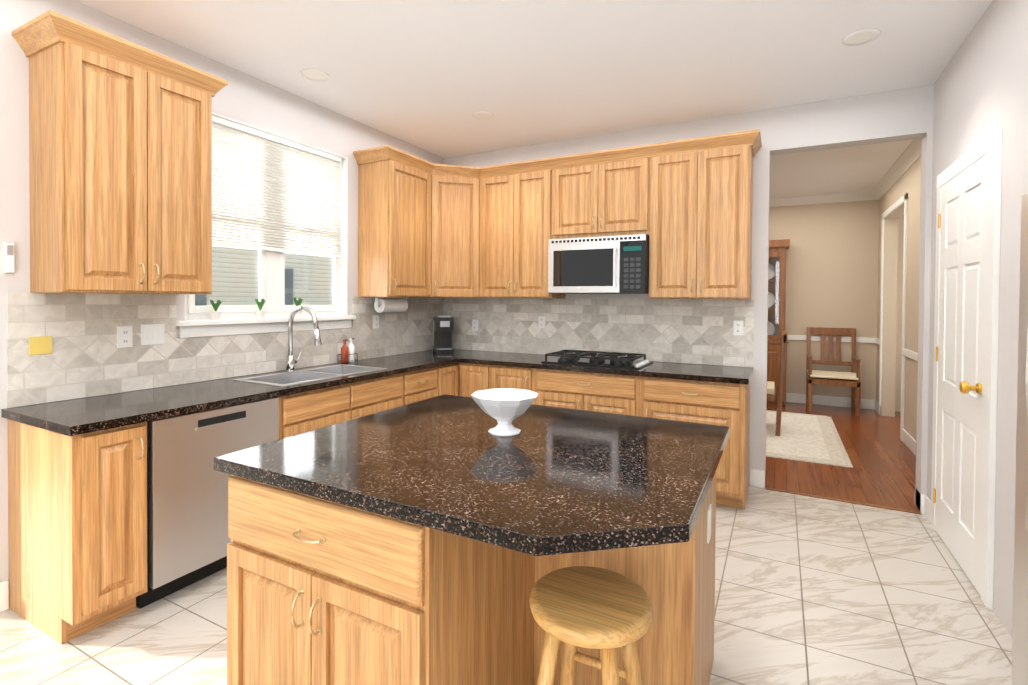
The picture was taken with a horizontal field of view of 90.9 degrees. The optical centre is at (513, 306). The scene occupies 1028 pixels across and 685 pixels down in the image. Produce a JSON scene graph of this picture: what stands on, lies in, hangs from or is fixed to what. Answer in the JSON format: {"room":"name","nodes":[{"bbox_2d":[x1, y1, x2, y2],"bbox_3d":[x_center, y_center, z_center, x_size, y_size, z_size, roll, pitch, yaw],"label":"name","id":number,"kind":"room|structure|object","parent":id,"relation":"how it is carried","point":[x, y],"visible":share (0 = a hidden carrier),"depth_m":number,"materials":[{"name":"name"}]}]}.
{"room":"kitchen","nodes":[
{"label":"kitchen","id":0,"kind":"room"},
{"bbox_2d":[0,0,443,582],"bbox_3d":[-2.628,-0.063,1.780,0.140,2.870,8.140,1,1,28],"label":"wall","id":1,"kind":"structure","parent":0,"point":[246,98],"depth_m":2.59,"materials":[{"name":"white paint"}]},
{"bbox_2d":[4,242,13,272],"bbox_3d":[-2.273,-0.222,2.278,0.018,0.140,0.032,1,1,28],"label":"thermostat","id":2,"kind":"object","parent":1,"relation":"attached to","point":[8,257],"visible":1,"depth_m":2.27,"materials":[{"name":"white plastic"}]},
{"bbox_2d":[12,10,227,293],"bbox_3d":[-1.925,-0.656,2.543,0.377,1.177,0.772,1,1,28],"label":"upper cabinet","id":3,"kind":"object","parent":1,"relation":"attached to","point":[120,158],"visible":1,"depth_m":2.35,"materials":[{"name":"brown wood"}]},
{"bbox_2d":[6,292,442,407],"bbox_3d":[-1.510,0.182,3.748,0.010,0.522,3.320,1,1,28],"label":"backsplash","id":4,"kind":"structure","parent":1,"relation":"attached to","point":[87,357],"depth_m":2.75,"materials":[{"name":"tile"}]},
{"bbox_2d":[29,336,51,354],"bbox_3d":[-2.223,0.182,2.377,0.004,0.085,0.085,1,1,28],"label":"electrical outlet plate","id":5,"kind":"object","parent":4,"relation":"attached to","point":[41,345],"visible":1,"depth_m":2.37,"materials":[{"name":"yellow plastic"}]},
{"bbox_2d":[117,326,132,347],"bbox_3d":[-2.061,0.159,2.682,0.007,0.115,0.072,1,1,28],"label":"outlet","id":6,"kind":"object","parent":4,"relation":"attached to","point":[124,336],"visible":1,"depth_m":2.68,"materials":[{"name":"white plastic"}]},
{"bbox_2d":[141,324,163,345],"bbox_3d":[-1.998,0.153,2.801,0.007,0.115,0.118,1,1,28],"label":"light switch","id":7,"kind":"object","parent":4,"relation":"attached to","point":[152,334],"visible":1,"depth_m":2.80,"materials":[{"name":"white plastic"}]},
{"bbox_2d":[373,315,378,328],"bbox_3d":[-1.186,0.128,4.345,0.007,0.115,0.072,1,1,28],"label":"outlet","id":8,"kind":"object","parent":4,"relation":"attached to","point":[375,321],"visible":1,"depth_m":4.34,"materials":[{"name":"white plastic"}]},
{"bbox_2d":[185,112,347,320],"bbox_3d":[-1.675,-0.560,3.534,0.099,1.270,1.260,1,1,28],"label":"window","id":9,"kind":"structure","parent":1,"relation":"in","point":[276,197],"depth_m":3.52,"materials":[{"name":"white"}]},
{"bbox_2d":[212,115,340,257],"bbox_3d":[-1.667,-0.788,3.502,0.038,0.802,1.185,1,1,28],"label":"cellular shade","id":10,"kind":"object","parent":9,"relation":"attached to","point":[273,193],"depth_m":3.49,"materials":[{"name":"white fabric"}]},
{"bbox_2d":[177,315,355,337],"bbox_3d":[-1.655,0.125,3.530,0.135,0.101,1.360,1,1,28],"label":"window sill","id":11,"kind":"structure","parent":1,"relation":"attached to","point":[205,328],"depth_m":3.33,"materials":[{"name":"white wood"}]},
{"bbox_2d":[210,300,221,319],"bbox_3d":[-1.836,0.018,3.115,0.070,0.120,0.071,1,1,28],"label":"potted plant","id":12,"kind":"object","parent":11,"relation":"on","point":[215,314],"visible":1,"depth_m":3.10,"materials":[{"name":"white"}]},
{"bbox_2d":[255,299,265,317],"bbox_3d":[-1.697,0.011,3.381,0.070,0.130,0.071,1,1,28],"label":"potted plant","id":13,"kind":"object","parent":11,"relation":"on","point":[259,313],"visible":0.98,"depth_m":3.37,"materials":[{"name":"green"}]},
{"bbox_2d":[293,298,302,316],"bbox_3d":[-1.557,0.003,3.646,0.070,0.140,0.071,1,1,28],"label":"potted plant","id":14,"kind":"object","parent":11,"relation":"on","point":[297,304],"visible":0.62,"depth_m":3.63,"materials":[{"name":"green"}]},
{"bbox_2d":[357,145,432,296],"bbox_3d":[-0.978,-0.673,4.337,0.379,1.177,0.593,1,1,28],"label":"upper cabinet","id":15,"kind":"object","parent":1,"relation":"attached to","point":[427,229],"depth_m":4.13,"materials":[{"name":"brown wood"}]},
{"bbox_2d":[372,297,408,312],"bbox_3d":[-1.058,-0.018,4.367,0.116,0.132,0.368,1,1,28],"label":"paper towel holder","id":16,"kind":"object","parent":15,"relation":"attached to","point":[389,305],"visible":1,"depth_m":4.29,"materials":[{"name":"white paper"}]},
{"bbox_2d":[0,402,1011,684],"bbox_3d":[-0.521,1.422,2.923,9.440,0.100,12.100,1,1,28],"label":"floor","id":17,"kind":"structure","parent":0,"point":[813,591],"depth_m":2.32,"materials":[{"name":"tile"}]},
{"bbox_2d":[136,397,278,608],"bbox_3d":[-1.722,0.933,2.668,0.620,0.868,0.644,1,1,28],"label":"dishwasher","id":18,"kind":"object","parent":17,"relation":"on","point":[188,539],"visible":0.58,"depth_m":2.40,"materials":[{"name":"silver metal"}]},
{"bbox_2d":[8,363,458,643],"bbox_3d":[-1.222,0.922,3.608,0.665,0.872,3.328,1,1,28],"label":"base cabinet","id":19,"kind":"object","parent":17,"relation":"on","point":[77,535],"depth_m":2.15,"materials":[{"name":"brown wood"}]},
{"bbox_2d":[1,349,492,435],"bbox_3d":[-1.231,0.466,3.596,0.647,0.037,3.347,1,1,28],"label":"countertop","id":20,"kind":"structure","parent":19,"relation":"on","point":[73,417],"depth_m":2.54,"materials":[{"name":"black stone"}]},
{"bbox_2d":[285,306,321,371],"bbox_3d":[-1.431,0.219,3.468,0.306,0.456,0.111,1,1,28],"label":"gooseneck faucet","id":21,"kind":"object","parent":20,"relation":"on","point":[290,362],"visible":0.96,"depth_m":3.48,"materials":[{"name":"silver metal"}]},
{"bbox_2d":[234,364,387,386],"bbox_3d":[-1.322,0.548,3.386,0.454,0.204,0.874,1,1,28],"label":"double-bowl sink","id":22,"kind":"object","parent":20,"relation":"in","point":[302,376],"visible":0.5,"depth_m":3.43,"materials":[{"name":"silver metal"}]},
{"bbox_2d":[338,338,357,363],"bbox_3d":[-1.309,0.346,3.985,0.072,0.191,0.140,1,1,28],"label":"bottle","id":23,"kind":"object","parent":20,"relation":"on","point":[347,354],"visible":1,"depth_m":3.95,"materials":[{"name":"brown plastic"}]},
{"bbox_2d":[433,315,453,352],"bbox_3d":[-0.683,0.259,4.888,0.176,0.350,0.220,0,1,-17],"label":"coffee maker","id":24,"kind":"object","parent":20,"relation":"on","point":[443,327],"visible":1,"depth_m":4.83,"materials":[{"name":"black plastic"}]},
{"bbox_2d":[227,475,534,684],"bbox_3d":[-0.286,0.947,1.908,0.770,0.880,1.169,1,1,28],"label":"base cabinet","id":25,"kind":"object","parent":17,"relation":"on","point":[322,591],"depth_m":1.38,"materials":[{"name":"brown wood"}]},
{"bbox_2d":[213,394,728,555],"bbox_3d":[-0.040,0.490,1.785,1.377,0.040,1.219,1,1,28],"label":"countertop","id":26,"kind":"structure","parent":25,"relation":"on","point":[548,480],"depth_m":1.46,"materials":[{"name":"black stone"}]},
{"bbox_2d":[471,388,538,435],"bbox_3d":[-0.034,0.397,1.888,0.256,0.142,0.243,1,1,28],"label":"pedestal bowl","id":27,"kind":"object","parent":26,"relation":"on","point":[504,407],"visible":0.98,"depth_m":1.85,"materials":[{"name":"white ceramic"}]},
{"bbox_2d":[529,566,653,684],"bbox_3d":[0.195,1.072,1.311,0.320,0.658,0.320,1,1,28],"label":"stool","id":28,"kind":"object","parent":17,"relation":"on","point":[607,612],"visible":1,"depth_m":1.26,"materials":[{"name":"brown wood"}]},
{"bbox_2d":[459,363,749,508],"bbox_3d":[0.652,0.928,4.126,2.273,0.872,0.665,1,1,28],"label":"base cabinet","id":29,"kind":"object","parent":17,"relation":"on","point":[716,403],"visible":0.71,"depth_m":3.63,"materials":[{"name":"brown wood"}]},
{"bbox_2d":[461,352,752,384],"bbox_3d":[0.689,0.473,4.111,2.245,0.037,0.647,1,1,28],"label":"countertop","id":30,"kind":"structure","parent":29,"relation":"on","point":[683,371],"depth_m":3.82,"materials":[{"name":"black stone"}]},
{"bbox_2d":[541,349,652,368],"bbox_3d":[0.681,0.419,4.117,0.790,0.069,0.480,1,1,28],"label":"gas cooktop","id":31,"kind":"object","parent":30,"relation":"in","point":[583,358],"visible":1,"depth_m":4.03,"materials":[{"name":"black metal"}]},
{"bbox_2d":[535,472,715,684],"bbox_3d":[0.433,0.953,1.879,0.530,0.880,0.550,1,1,28],"label":"base cabinet","id":32,"kind":"object","parent":17,"relation":"on","point":[678,579],"depth_m":1.58,"materials":[{"name":"brown wood"}]},
{"bbox_2d":[707,504,711,543],"bbox_3d":[0.689,0.763,1.782,0.008,0.115,0.070,1,1,28],"label":"outlet","id":33,"kind":"object","parent":32,"relation":"attached to","point":[708,524],"visible":1,"depth_m":1.76,"materials":[{"name":"white plastic"}]},
{"bbox_2d":[767,239,789,406],"bbox_3d":[3.319,0.212,7.172,1.010,2.260,0.478,1,1,28],"label":"china cabinet","id":34,"kind":"object","parent":17,"relation":"on","point":[777,288],"visible":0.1,"depth_m":6.88,"materials":[{"name":"brown wood"}]},
{"bbox_2d":[766,410,852,467],"bbox_3d":[2.347,1.347,5.837,2.390,0.012,2.170,1,1,28],"label":"dining rug","id":35,"kind":"object","parent":17,"relation":"on","point":[810,438],"visible":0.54,"depth_m":5.14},
{"bbox_2d":[767,331,786,435],"bbox_3d":[2.706,0.811,5.625,0.570,1.070,0.564,1,1,28],"label":"chair","id":36,"kind":"object","parent":35,"relation":"on","point":[771,389],"visible":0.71,"depth_m":5.28,"materials":[{"name":"brown wood"}]},
{"bbox_2d":[806,327,860,415],"bbox_3d":[4.181,0.820,6.646,0.564,1.070,0.570,1,1,28],"label":"chair","id":37,"kind":"object","parent":17,"relation":"on","point":[851,379],"depth_m":6.71,"materials":[{"name":"brown wood"}]},
{"bbox_2d":[1011,193,1027,684],"bbox_3d":[1.817,0.522,1.135,0.899,1.780,0.930,1,1,28],"label":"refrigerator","id":38,"kind":"object","parent":17,"relation":"on","point":[1020,638],"visible":1,"depth_m":1.68,"materials":[{"name":"silver metal"}]},
{"bbox_2d":[74,0,992,198],"bbox_3d":[-0.500,-1.548,2.883,9.440,0.100,12.100,1,1,28],"label":"ceiling","id":39,"kind":"structure","parent":0,"point":[431,76],"depth_m":3.04,"materials":[{"name":"white paint"}]},
{"bbox_2d":[301,69,328,80],"bbox_3d":[-1.293,-1.505,3.290,0.176,0.005,0.176,1,1,28],"label":"recessed light","id":40,"kind":"object","parent":39,"relation":"in","point":[314,75],"visible":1,"depth_m":3.29,"materials":[{"name":"white plastic"}]},
{"bbox_2d":[472,111,493,119],"bbox_3d":[-0.245,-1.507,3.993,0.176,0.005,0.176,1,1,28],"label":"recessed light","id":41,"kind":"object","parent":39,"relation":"in","point":[481,115],"visible":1,"depth_m":3.98,"materials":[{"name":"white plastic"}]},
{"bbox_2d":[842,28,880,45],"bbox_3d":[1.903,-1.476,2.772,0.176,0.005,0.176,1,1,28],"label":"recessed light","id":42,"kind":"object","parent":39,"relation":"in","point":[863,36],"visible":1,"depth_m":2.77,"materials":[{"name":"white plastic"}]},
{"bbox_2d":[444,84,933,511],"bbox_3d":[1.054,-0.071,4.362,3.970,2.870,0.140,1,1,28],"label":"wall","id":43,"kind":"structure","parent":0,"point":[902,114],"depth_m":3.78,"materials":[{"name":"white paint"}]},
{"bbox_2d":[429,163,484,297],"bbox_3d":[-0.582,-0.676,4.737,0.706,1.177,0.706,1,1,28],"label":"upper cabinet","id":44,"kind":"object","parent":43,"relation":"attached to","point":[458,191],"depth_m":4.56,"materials":[{"name":"brown wood"}]},
{"bbox_2d":[481,156,564,297],"bbox_3d":[0.076,-0.669,4.576,0.831,1.177,0.379,1,1,28],"label":"upper cabinet","id":45,"kind":"object","parent":43,"relation":"attached to","point":[523,199],"depth_m":4.43,"materials":[{"name":"brown wood"}]},
{"bbox_2d":[443,298,753,367],"bbox_3d":[0.547,0.186,4.546,2.908,0.522,0.010,1,1,28],"label":"backsplash","id":46,"kind":"structure","parent":43,"relation":"attached to","point":[693,331],"depth_m":4.37,"materials":[{"name":"tile"}]},
{"bbox_2d":[472,320,477,330],"bbox_3d":[-0.390,0.185,5.030,0.072,0.115,0.007,1,1,28],"label":"electrical outlet","id":47,"kind":"object","parent":46,"relation":"attached to","point":[474,325],"visible":1,"depth_m":5.03,"materials":[{"name":"white plastic"}]},
{"bbox_2d":[538,316,544,328],"bbox_3d":[0.257,0.144,4.689,0.072,0.115,0.007,1,1,28],"label":"electrical outlet","id":48,"kind":"object","parent":46,"relation":"attached to","point":[541,322],"visible":1,"depth_m":4.69,"materials":[{"name":"white plastic"}]},
{"bbox_2d":[733,321,742,335],"bbox_3d":[1.734,0.164,3.911,0.072,0.115,0.007,1,1,28],"label":"electrical outlet","id":49,"kind":"object","parent":46,"relation":"attached to","point":[738,328],"visible":1,"depth_m":3.91,"materials":[{"name":"white plastic"}]},
{"bbox_2d":[561,144,652,238],"bbox_3d":[0.757,-0.907,4.238,0.820,0.682,0.338,1,1,28],"label":"upper cabinet","id":50,"kind":"object","parent":43,"relation":"attached to","point":[605,192],"depth_m":4.06,"materials":[{"name":"brown wood"}]},
{"bbox_2d":[548,234,648,293],"bbox_3d":[0.727,-0.337,4.196,0.808,0.450,0.448,1,1,28],"label":"microwave","id":51,"kind":"object","parent":50,"relation":"attached to","point":[605,265],"visible":1,"depth_m":4.01,"materials":[{"name":"silver metal"}]},
{"bbox_2d":[649,130,756,298],"bbox_3d":[1.401,-0.651,3.901,0.776,1.177,0.338,1,1,28],"label":"upper cabinet","id":52,"kind":"object","parent":43,"relation":"attached to","point":[701,188],"depth_m":3.72,"materials":[{"name":"brown wood"}]},
{"bbox_2d":[765,487,921,514],"bbox_3d":[2.316,1.379,3.613,0.938,0.006,0.035,1,1,28],"label":"trim","id":53,"kind":"structure","parent":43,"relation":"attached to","point":[848,501],"depth_m":3.59,"materials":[{"name":"brown wood"}]},
{"bbox_2d":[769,200,903,411],"bbox_3d":[3.922,-0.089,7.203,5.600,2.870,0.140,1,1,28],"label":"wall","id":54,"kind":"structure","parent":0,"point":[832,266],"depth_m":6.89,"materials":[{"name":"beige paint"}]},
{"bbox_2d":[769,191,870,206],"bbox_3d":[3.102,-1.484,7.486,3.570,0.100,0.100,1,1,28],"label":"crown molding","id":55,"kind":"structure","parent":54,"relation":"attached to","point":[856,196],"depth_m":6.90,"materials":[{"name":"white wood"}]},
{"bbox_2d":[786,335,874,409],"bbox_3d":[3.144,0.861,7.531,3.660,0.950,0.020,1,1,28],"label":"trim","id":56,"kind":"structure","parent":54,"relation":"attached to","point":[790,397],"depth_m":6.91,"materials":[{"name":"white"}]},
{"bbox_2d":[876,157,920,440],"bbox_3d":[3.990,-0.059,4.992,0.140,2.870,3.710,1,1,28],"label":"wall","id":57,"kind":"structure","parent":0,"point":[909,181],"depth_m":5.44,"materials":[{"name":"beige paint"}]},
{"bbox_2d":[870,139,920,199],"bbox_3d":[3.894,-1.446,5.030,0.100,0.100,3.710,1,1,28],"label":"crown molding","id":58,"kind":"structure","parent":57,"relation":"attached to","point":[909,157],"depth_m":5.30,"materials":[{"name":"white wood"}]},
{"bbox_2d":[873,193,917,455],"bbox_3d":[3.918,0.110,5.032,0.020,2.530,3.710,1,1,28],"label":"trim","id":59,"kind":"structure","parent":57,"relation":"attached to","point":[907,439],"depth_m":5.18,"materials":[{"name":"white wood"}]},
{"bbox_2d":[915,138,921,497],"bbox_3d":[2.942,-0.046,3.453,0.282,2.870,0.010,1,1,28],"label":"wall","id":60,"kind":"structure","parent":0,"point":[918,316],"depth_m":3.52,"materials":[{"name":"beige paint"}]},
{"bbox_2d":[927,0,1027,636],"bbox_3d":[1.376,-0.007,-0.328,0.970,2.870,8.140,1,1,28],"label":"wall","id":61,"kind":"structure","parent":0,"point":[981,88],"depth_m":2.28,"materials":[{"name":"white paint"}]},
{"bbox_2d":[916,488,930,522],"bbox_3d":[2.737,1.324,3.369,0.032,0.130,0.355,1,1,28],"label":"baseboard","id":62,"kind":"structure","parent":61,"relation":"attached to","point":[925,509],"depth_m":3.36,"materials":[{"name":"white wood"}]},
{"bbox_2d":[933,153,988,595],"bbox_3d":[2.401,0.326,2.776,0.096,2.124,0.821,1,1,28],"label":"door","id":63,"kind":"structure","parent":61,"relation":"in","point":[960,348],"depth_m":2.71,"materials":[{"name":"white wood"}]},
{"bbox_2d":[931,128,1001,609],"bbox_3d":[2.434,0.287,2.758,0.022,2.215,0.990,1,1,28],"label":"door frame","id":64,"kind":"structure","parent":61,"relation":"attached to","point":[991,144],"depth_m":2.35,"materials":[{"name":"white wood"}]},
{"label":"outside","id":65,"kind":"structure","parent":0,"visible":0},
{"bbox_3d":[-14.111,1.703,12.282,29.800,0.100,60.000,1,1,28],"label":"lawn","id":66,"kind":"structure","parent":65,"visible":0},
{"bbox_2d":[195,245,332,305],"bbox_3d":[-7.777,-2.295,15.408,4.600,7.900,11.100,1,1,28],"label":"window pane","id":67,"kind":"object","parent":66,"relation":"on","point":[237,258],"depth_m":13.12,"materials":[{"name":"clear glass"}]}
]}

